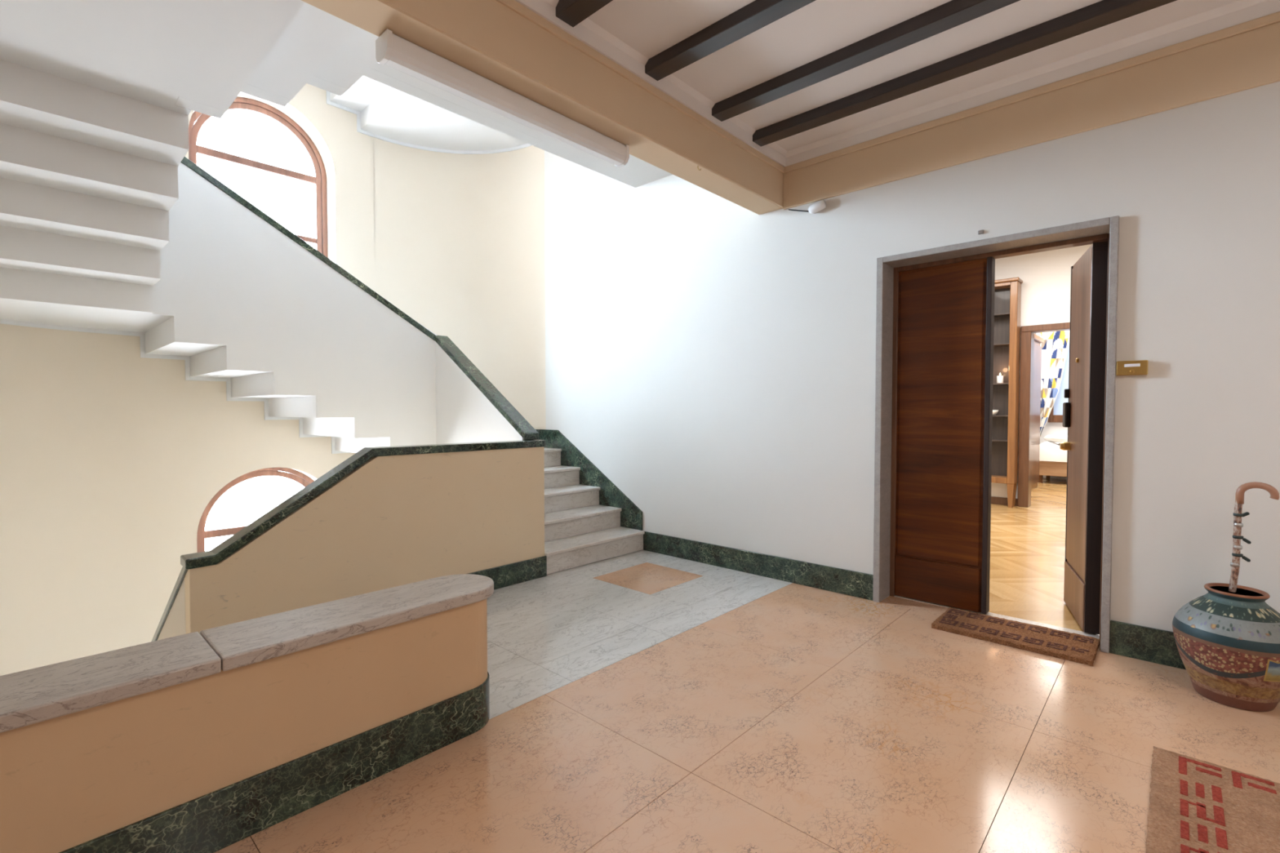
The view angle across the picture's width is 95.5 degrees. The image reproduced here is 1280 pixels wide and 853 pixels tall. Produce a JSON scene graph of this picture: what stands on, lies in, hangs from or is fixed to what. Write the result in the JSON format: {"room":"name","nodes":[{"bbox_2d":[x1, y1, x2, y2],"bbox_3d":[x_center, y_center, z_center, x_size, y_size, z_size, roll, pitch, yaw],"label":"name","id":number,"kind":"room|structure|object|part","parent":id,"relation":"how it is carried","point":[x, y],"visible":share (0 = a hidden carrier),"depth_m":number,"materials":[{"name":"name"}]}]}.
{"room":"apartment stair landing","nodes":[
{"label":"apartment stair landing","id":0,"kind":"room"},
{"bbox_2d":[0,323,133,675],"bbox_3d":[-4.513,-1.008,3.862,0.626,12.800,2.171,0,2,-2],"label":"wall","id":1,"kind":"structure","parent":0,"point":[66,593],"depth_m":4.49,"materials":[{"name":"beige paint"}]},
{"bbox_2d":[126,83,375,645],"bbox_3d":[-3.702,-1.059,5.678,0.420,12.800,2.040,1,2,43],"label":"wall","id":2,"kind":"structure","parent":0,"point":[187,442],"depth_m":5.20,"materials":[{"name":"beige paint"}]},
{"bbox_2d":[196,466,314,552],"bbox_3d":[-3.641,1.331,5.715,0.330,1.880,1.240,1,2,43],"label":"window","id":3,"kind":"structure","parent":2,"relation":"in","point":[304,480],"depth_m":5.56,"materials":[{"name":"clear glass"},{"name":"wood"}]},
{"bbox_2d":[188,97,328,257],"bbox_3d":[-3.641,-2.218,5.616,0.330,1.880,1.240,1,2,43],"label":"window","id":4,"kind":"structure","parent":2,"relation":"in","point":[318,180],"depth_m":5.83,"materials":[{"name":"clear glass"},{"name":"wood"}]},
{"bbox_2d":[373,135,545,429],"bbox_3d":[-1.957,-1.085,6.630,2.171,12.800,0.626,0,2,-2],"label":"wall","id":5,"kind":"structure","parent":0,"point":[460,238],"depth_m":6.58,"materials":[{"name":"beige paint"}]},
{"bbox_2d":[326,75,643,187],"bbox_3d":[-2.105,-3.366,5.013,2.740,2.310,3.325,1,2,43],"label":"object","id":6,"kind":"structure","parent":0,"point":[388,113],"depth_m":6.00,"materials":[{"name":"white paint"}]},
{"bbox_2d":[213,549,1279,852],"bbox_3d":[0.137,1.361,1.041,6.159,0.180,6.660,1,2,43],"label":"floor","id":7,"kind":"structure","parent":0,"point":[795,717],"depth_m":2.31,"materials":[{"name":"pink stone"}]},
{"bbox_2d":[0,573,493,852],"bbox_3d":[-1.984,1.071,1.110,0.311,0.757,3.895,1,2,43],"label":"parapet","id":8,"kind":"object","parent":7,"relation":"on","point":[209,740],"visible":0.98,"depth_m":1.76,"materials":[{"name":"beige paint"}]},
{"bbox_3d":[-1.991,1.181,1.105,0.276,0.178,3.874,1,2,43],"label":"baseboard","id":9,"kind":"part","parent":8,"relation":"part of","materials":[{"name":"green stone"}]},
{"bbox_2d":[534,429,644,574],"bbox_3d":[-1.399,0.683,5.862,2.780,1.268,1.285,1,2,43],"label":"flight","id":10,"kind":"object","parent":7,"relation":"on","point":[588,519],"visible":0.4,"depth_m":5.45,"materials":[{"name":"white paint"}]},
{"bbox_2d":[0,299,384,453],"bbox_3d":[-3.510,-0.233,4.648,1.290,1.454,3.325,1,2,43],"label":"flight","id":11,"kind":"object","parent":10,"relation":"on","point":[202,362],"visible":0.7,"depth_m":4.69,"materials":[{"name":"white paint"}]},
{"bbox_2d":[0,40,178,312],"bbox_3d":[-3.213,-1.265,2.905,1.470,1.068,1.220,1,2,43],"label":"flight","id":12,"kind":"object","parent":11,"relation":"on","point":[83,149],"visible":0.94,"depth_m":3.03,"materials":[{"name":"white paint"}]},
{"bbox_2d":[138,104,191,313],"bbox_3d":[-2.820,-1.811,3.405,1.350,2.130,0.086,1,2,43],"label":"parapet","id":13,"kind":"object","parent":12,"relation":"on","point":[179,148],"visible":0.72,"depth_m":3.31,"materials":[{"name":"white paint"}]},
{"bbox_2d":[0,0,672,184],"bbox_3d":[-1.088,-1.985,3.234,1.220,0.712,4.615,1,2,43],"label":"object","id":14,"kind":"structure","parent":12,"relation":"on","point":[206,52],"depth_m":2.52,"materials":[{"name":"white paint"}]},
{"bbox_2d":[174,67,542,145],"bbox_3d":[-1.549,-2.531,3.677,0.142,1.780,2.253,1,2,43],"label":"parapet","id":15,"kind":"object","parent":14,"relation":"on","point":[371,73],"visible":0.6,"depth_m":3.64,"materials":[{"name":"white paint"}]},
{"bbox_2d":[136,156,436,446],"bbox_3d":[-2.624,-0.775,4.731,0.138,2.470,2.240,1,2,43],"label":"parapet","id":16,"kind":"object","parent":11,"relation":"on","point":[233,278],"visible":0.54,"depth_m":4.52,"materials":[{"name":"white paint"}]},
{"bbox_3d":[-2.624,-1.380,4.714,0.138,1.260,2.240,1,2,43],"label":"handrail","id":17,"kind":"part","parent":16,"relation":"part of","materials":[{"name":"green stone"}]},
{"bbox_2d":[435,335,538,444],"bbox_3d":[-1.360,0.160,5.020,1.400,2.006,0.138,1,2,43],"label":"parapet","id":18,"kind":"object","parent":10,"relation":"on","point":[469,408],"visible":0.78,"depth_m":5.07,"materials":[{"name":"white paint"}]},
{"bbox_3d":[-1.304,0.494,6.215,3.017,0.910,0.750,1,2,18],"label":"stair skirting","id":19,"kind":"part","parent":10,"relation":"part of","materials":[{"name":"green stone"}]},
{"bbox_2d":[931,607,1100,666],"bbox_3d":[2.150,1.190,3.352,0.768,0.032,0.398,1,2,43],"label":"doormat","id":20,"kind":"object","parent":7,"relation":"on","point":[1075,647],"visible":1,"depth_m":3.28,"materials":[{"name":"brown fabric"}]},
{"bbox_2d":[1146,746,1279,852],"bbox_3d":[1.906,1.245,1.717,0.604,0.014,0.861,1,2,43],"label":"doormat","id":21,"kind":"object","parent":7,"relation":"on","point":[1197,806],"visible":1,"depth_m":1.87,"materials":[{"name":"fabric"}]},
{"bbox_2d":[1172,582,1279,711],"bbox_3d":[2.681,0.980,2.619,0.416,0.495,0.416,1,2,43],"label":"jar","id":22,"kind":"object","parent":7,"relation":"on","point":[1228,643],"visible":0.98,"depth_m":2.52,"materials":[{"name":"ceramic"}]},
{"bbox_2d":[1228,481,1279,592],"bbox_3d":[2.695,0.736,2.575,0.060,0.986,0.168,-1,2,-32],"label":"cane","id":23,"kind":"object","parent":22,"relation":"in","point":[1237,513],"visible":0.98,"depth_m":2.58,"materials":[{"name":"brown"}]},
{"bbox_3d":[2.707,0.294,2.548,0.134,0.101,0.028,1,2,43],"label":"handle","id":24,"kind":"part","parent":23,"relation":"part of","materials":[{"name":"brown wood"}]},
{"bbox_3d":[-2.095,2.602,4.292,3.960,2.842,4.615,1,2,43],"label":"flight","id":25,"kind":"object","parent":7,"relation":"attached to","visible":0},
{"bbox_2d":[151,566,187,641],"bbox_3d":[-2.781,1.727,3.465,1.460,2.154,0.090,1,2,43],"label":"parapet","id":26,"kind":"object","parent":25,"relation":"on","point":[171,624],"visible":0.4,"depth_m":3.17,"materials":[{"name":"beige paint"}]},
{"bbox_2d":[180,440,546,634],"bbox_3d":[-1.547,1.018,3.774,0.147,1.780,2.253,1,2,43],"label":"parapet","id":27,"kind":"object","parent":25,"relation":"on","point":[383,517],"visible":0.53,"depth_m":3.63,"materials":[{"name":"paint"}]},
{"bbox_3d":[-1.549,0.410,3.759,0.142,0.563,2.253,1,2,43],"label":"handrail","id":28,"kind":"part","parent":27,"relation":"part of","materials":[{"name":"green stone"}]},
{"bbox_3d":[-1.254,1.109,3.999,0.017,0.160,1.527,1,2,43],"label":"baseboard","id":29,"kind":"part","parent":27,"relation":"part of","materials":[{"name":"green stone"}]},
{"bbox_2d":[544,80,1279,631],"bbox_3d":[1.837,-1.008,3.872,7.590,12.800,0.250,1,2,43],"label":"wall","id":30,"kind":"structure","parent":0,"point":[713,357],"depth_m":4.00,"materials":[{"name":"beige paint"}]},
{"bbox_2d":[643,531,873,600],"bbox_3d":[0.818,1.082,4.688,2.125,0.175,0.020,1,2,43],"label":"baseboard","id":31,"kind":"structure","parent":30,"relation":"attached to","point":[847,582],"depth_m":4.52,"materials":[{"name":"green stone"}]},
{"bbox_2d":[788,200,826,213],"bbox_3d":[1.206,-1.579,4.227,0.302,0.087,0.068,1,2,43],"label":"wall lamp","id":32,"kind":"object","parent":30,"relation":"attached to","point":[820,205],"visible":1,"depth_m":4.15,"materials":[{"name":"white glass"}]},
{"bbox_2d":[977,230,983,234],"bbox_3d":[2.050,-1.169,3.493,0.030,0.022,0.014,1,2,43],"label":"plug","id":33,"kind":"object","parent":30,"relation":"attached to","point":[980,232],"visible":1,"depth_m":3.49,"materials":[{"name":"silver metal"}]},
{"bbox_2d":[872,215,1119,653],"bbox_3d":[2.342,0.058,3.819,1.255,2.370,0.875,1,2,43],"label":"door","id":34,"kind":"structure","parent":30,"relation":"in","point":[935,307],"depth_m":3.75,"materials":[{"name":"brown wood"}]},
{"bbox_3d":[1.976,-0.077,3.844,0.503,1.930,0.014,1,2,43],"label":"panel","id":35,"kind":"part","parent":34,"relation":"part of","materials":[{"name":"brown wood"}]},
{"bbox_3d":[2.820,0.130,3.857,0.052,0.056,0.056,1,2,28],"label":"knob","id":36,"kind":"part","parent":34,"relation":"part of","materials":[{"name":"gold metal"}]},
{"bbox_3d":[2.731,-0.070,3.615,0.008,1.935,0.590,1,2,28],"label":"panel","id":37,"kind":"part","parent":34,"relation":"part of","materials":[{"name":"brown wood"}]},
{"bbox_2d":[783,11,1279,209],"bbox_3d":[2.803,-1.742,2.768,4.700,0.307,0.030,1,2,43],"label":"beam","id":38,"kind":"structure","parent":30,"relation":"attached to","point":[1246,55],"depth_m":3.21,"materials":[{"name":"beige paint"}]},
{"bbox_2d":[785,0,1279,166],"bbox_3d":[2.797,-1.944,2.755,4.700,0.098,0.050,1,2,43],"label":"trim","id":39,"kind":"structure","parent":30,"relation":"attached to","point":[1240,11],"depth_m":3.20,"materials":[{"name":"paint"}]},
{"bbox_2d":[1115,360,1148,375],"bbox_3d":[2.562,-0.305,3.025,0.126,0.075,0.038,1,2,43],"label":"plate","id":40,"kind":"object","parent":30,"relation":"attached to","point":[1137,367],"visible":1,"depth_m":3.02,"materials":[{"name":"gold metal"}]},
{"bbox_2d":[1109,620,1186,670],"bbox_3d":[3.527,1.152,2.187,2.740,0.175,0.020,1,2,43],"label":"baseboard","id":41,"kind":"structure","parent":30,"relation":"attached to","point":[1148,644],"depth_m":3.01,"materials":[{"name":"green stone"}]},
{"bbox_2d":[587,0,1239,151],"bbox_3d":[0.626,-1.975,0.343,4.820,0.100,6.635,1,2,43],"label":"ceiling","id":42,"kind":"structure","parent":0,"point":[819,28],"depth_m":3.03,"materials":[{"name":"paint"}]},
{"bbox_2d":[301,0,784,214],"bbox_3d":[-1.188,-1.868,2.057,0.234,0.580,6.485,1,2,43],"label":"ceiling beam","id":43,"kind":"structure","parent":42,"relation":"attached to","point":[504,42],"depth_m":2.87,"materials":[{"name":"beige paint"}]},
{"bbox_2d":[375,28,629,167],"bbox_3d":[-0.573,-1.546,2.855,0.111,0.107,1.390,1,2,43],"label":"fluorescent light","id":44,"kind":"object","parent":43,"relation":"attached to","point":[393,51],"visible":1,"depth_m":2.68,"materials":[{"name":"white plastic"}]},
{"bbox_3d":[-1.111,-1.852,1.986,0.024,0.042,6.485,1,2,43],"label":"moulding","id":45,"kind":"part","parent":43,"relation":"part of","materials":[{"name":"beige paint"}]},
{"bbox_2d":[515,0,786,167],"bbox_3d":[-1.105,-1.922,1.964,0.060,0.098,6.465,1,2,43],"label":"trim","id":46,"kind":"structure","parent":43,"relation":"attached to","point":[587,31],"depth_m":3.16,"materials":[{"name":"paint"}]},
{"bbox_2d":[555,0,613,26],"bbox_3d":[1.355,-1.917,1.186,4.690,0.067,0.110,1,2,43],"label":"wooden beam","id":47,"kind":"structure","parent":42,"relation":"attached to","point":[572,12],"depth_m":2.69,"materials":[{"name":"black wood"}]},
{"bbox_2d":[644,0,815,80],"bbox_3d":[1.778,-1.930,1.644,4.690,0.067,0.108,1,2,43],"label":"wooden beam","id":48,"kind":"structure","parent":42,"relation":"attached to","point":[753,16],"depth_m":2.88,"materials":[{"name":"black wood"}]},
{"bbox_2d":[711,0,1020,121],"bbox_3d":[2.202,-1.943,2.103,4.690,0.067,0.111,1,2,43],"label":"wooden beam","id":49,"kind":"structure","parent":42,"relation":"attached to","point":[953,13],"depth_m":3.03,"materials":[{"name":"black wood"}]},
{"bbox_2d":[752,0,1177,146],"bbox_3d":[2.526,-1.953,2.454,4.690,0.067,0.114,1,2,43],"label":"wooden beam","id":50,"kind":"structure","parent":42,"relation":"attached to","point":[1102,13],"depth_m":3.12,"materials":[{"name":"black wood"}]},
{"bbox_2d":[991,244,1092,498],"bbox_3d":[5.738,-0.681,7.378,6.400,3.550,0.150,1,2,43],"label":"wall","id":51,"kind":"structure","parent":0,"point":[1046,276],"depth_m":7.65,"materials":[{"name":"white paint"}]},
{"bbox_2d":[991,496,1017,506],"bbox_3d":[5.682,1.045,7.365,6.400,0.100,0.015,1,2,43],"label":"baseboard","id":52,"kind":"structure","parent":51,"relation":"attached to","point":[997,500],"depth_m":8.01,"materials":[{"name":"brown wood"}]},
{"bbox_2d":[1017,322,1070,507],"bbox_3d":[5.587,-0.122,7.513,1.125,2.425,0.220,1,2,43],"label":"door","id":53,"kind":"structure","parent":51,"relation":"in","point":[1027,335],"depth_m":7.77,"materials":[{"name":"brown wood"}]},
{"bbox_2d":[988,477,1099,635],"bbox_3d":[5.665,1.185,7.351,6.800,0.180,9.965,1,2,43],"label":"floor","id":54,"kind":"structure","parent":0,"point":[1028,544],"depth_m":5.12,"materials":[{"name":"brown wood"}]},
{"bbox_2d":[991,277,1022,507],"bbox_3d":[4.580,-0.448,8.144,1.248,3.040,0.274,1,2,43],"label":"bookcase","id":55,"kind":"object","parent":54,"relation":"on","point":[1007,291],"visible":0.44,"depth_m":7.85,"materials":[{"name":"brown wood"}]},
{"bbox_2d":[992,409,998,414],"bbox_3d":[4.800,-0.191,7.938,0.176,0.068,0.176,1,2,43],"label":"bowl","id":56,"kind":"object","parent":55,"relation":"on","point":[994,411],"visible":0.38,"depth_m":7.86,"materials":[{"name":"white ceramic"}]},
{"bbox_3d":[4.601,0.183,8.169,1.018,0.022,0.194,1,2,43],"label":"shelf","id":57,"kind":"part","parent":55,"relation":"part of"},
{"bbox_2d":[996,373,1003,382],"bbox_3d":[4.867,-0.657,7.850,0.076,0.145,0.076,1,2,43],"label":"candle","id":58,"kind":"object","parent":55,"relation":"on","point":[999,378],"visible":0.98,"depth_m":7.82,"materials":[{"name":"white wax"}]},
{"bbox_3d":[4.601,-0.152,8.160,1.018,0.022,0.194,1,2,43],"label":"shelf","id":59,"kind":"part","parent":55,"relation":"part of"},
{"bbox_3d":[4.601,-0.582,8.148,1.018,0.022,0.194,1,2,43],"label":"shelf","id":60,"kind":"part","parent":55,"relation":"part of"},
{"bbox_3d":[4.601,-1.117,8.133,1.018,0.022,0.194,1,2,43],"label":"shelf","id":61,"kind":"part","parent":55,"relation":"part of","materials":[{"name":"brown wood"}]},
{"bbox_3d":[4.673,-0.610,8.226,1.028,2.560,0.020,1,2,43],"label":"panel","id":62,"kind":"part","parent":55,"relation":"part of","materials":[{"name":"wood"}]},
{"bbox_3d":[4.601,-1.516,8.122,1.018,0.022,0.194,1,2,43],"label":"shelf","id":63,"kind":"part","parent":55,"relation":"part of","materials":[{"name":"brown wood"}]},
{"bbox_3d":[4.580,-1.947,8.102,1.248,0.040,0.274,1,2,43],"label":"cornice","id":64,"kind":"part","parent":55,"relation":"part of","materials":[{"name":"brown wood"}]},
{"bbox_3d":[4.948,0.924,7.757,0.080,0.320,0.060,1,2,43],"label":"leg","id":65,"kind":"part","parent":55,"relation":"part of","materials":[{"name":"brown wood"}]},
{"bbox_3d":[5.056,0.920,7.874,0.080,0.320,0.060,1,2,43],"label":"leg","id":66,"kind":"part","parent":55,"relation":"part of","materials":[{"name":"brown wood"}]},
{"bbox_2d":[1031,333,1044,489],"bbox_3d":[6.408,-0.232,9.720,0.415,2.520,0.900,1,2,43],"label":"wardrobe","id":67,"kind":"object","parent":54,"relation":"on","point":[1038,340],"visible":0.34,"depth_m":9.60,"materials":[{"name":"brown wood"}]},
{"bbox_3d":[6.408,-1.451,9.686,0.415,0.080,0.900,1,2,43],"label":"moulding","id":68,"kind":"part","parent":67,"relation":"part of","materials":[{"name":"brown wood"}]},
{"bbox_2d":[1038,434,1067,483],"bbox_3d":[8.033,0.583,10.195,1.760,0.865,1.050,1,2,43],"label":"bed","id":69,"kind":"object","parent":54,"relation":"on","point":[1052,460],"visible":0.31,"depth_m":10.29,"materials":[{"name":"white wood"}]},
{"bbox_3d":[7.200,0.939,10.437,0.060,0.140,0.060,1,2,43],"label":"leg","id":70,"kind":"part","parent":69,"relation":"part of","materials":[{"name":"brown wood"}]},
{"bbox_2d":[1039,440,1066,462],"bbox_3d":[8.033,0.432,10.191,1.760,0.366,1.050,1,2,43],"label":"duvet","id":71,"kind":"object","parent":69,"relation":"on","point":[1050,451],"depth_m":10.28,"materials":[{"name":"white fabric"}]},
{"bbox_3d":[8.050,0.745,10.218,1.700,0.260,1.000,1,2,43],"label":"frame","id":72,"kind":"part","parent":69,"relation":"part of","materials":[{"name":"brown wood"}]},
{"bbox_2d":[1043,434,1067,442],"bbox_3d":[7.578,0.214,10.503,0.470,0.145,0.470,1,2,43],"label":"pillow","id":73,"kind":"object","parent":69,"relation":"on","point":[1054,437],"depth_m":10.37,"materials":[{"name":"white fabric"}]},
{"bbox_2d":[1034,333,1067,479],"bbox_3d":[9.336,-0.751,9.873,4.500,3.550,0.200,1,2,43],"label":"wall","id":74,"kind":"structure","parent":0,"point":[1051,428],"depth_m":11.09,"materials":[{"name":"white paint"}]},
{"bbox_2d":[1048,344,1069,422],"bbox_3d":[8.286,-0.923,10.648,1.300,1.710,0.080,1,2,43],"label":"window","id":75,"kind":"structure","parent":74,"relation":"in","point":[1055,415],"depth_m":10.96,"materials":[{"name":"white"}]},
{"bbox_3d":[8.286,-0.923,10.648,1.300,1.710,0.080,1,2,43],"label":"frame","id":76,"kind":"part","parent":75,"relation":"part of","materials":[{"name":"brown wood"}]},
{"bbox_2d":[1053,344,1069,414],"bbox_3d":[8.298,-0.953,10.660,1.140,1.490,0.015,1,2,43],"label":"blind","id":77,"kind":"object","parent":75,"relation":"attached to","point":[1058,405],"depth_m":10.95,"materials":[{"name":"white fabric"}]},
{"bbox_3d":[6.357,-0.756,10.038,0.100,3.550,4.600,1,2,43],"label":"wall","id":78,"kind":"structure","parent":0,"visible":0},
{"bbox_2d":[1036,330,1069,436],"bbox_3d":[8.069,-0.913,10.605,1.560,2.234,0.063,1,2,43],"label":"curtain","id":79,"kind":"object","parent":78,"relation":"hanging from","point":[1055,347],"visible":0.61,"depth_m":10.92,"materials":[{"name":"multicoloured fabric"}]}
]}

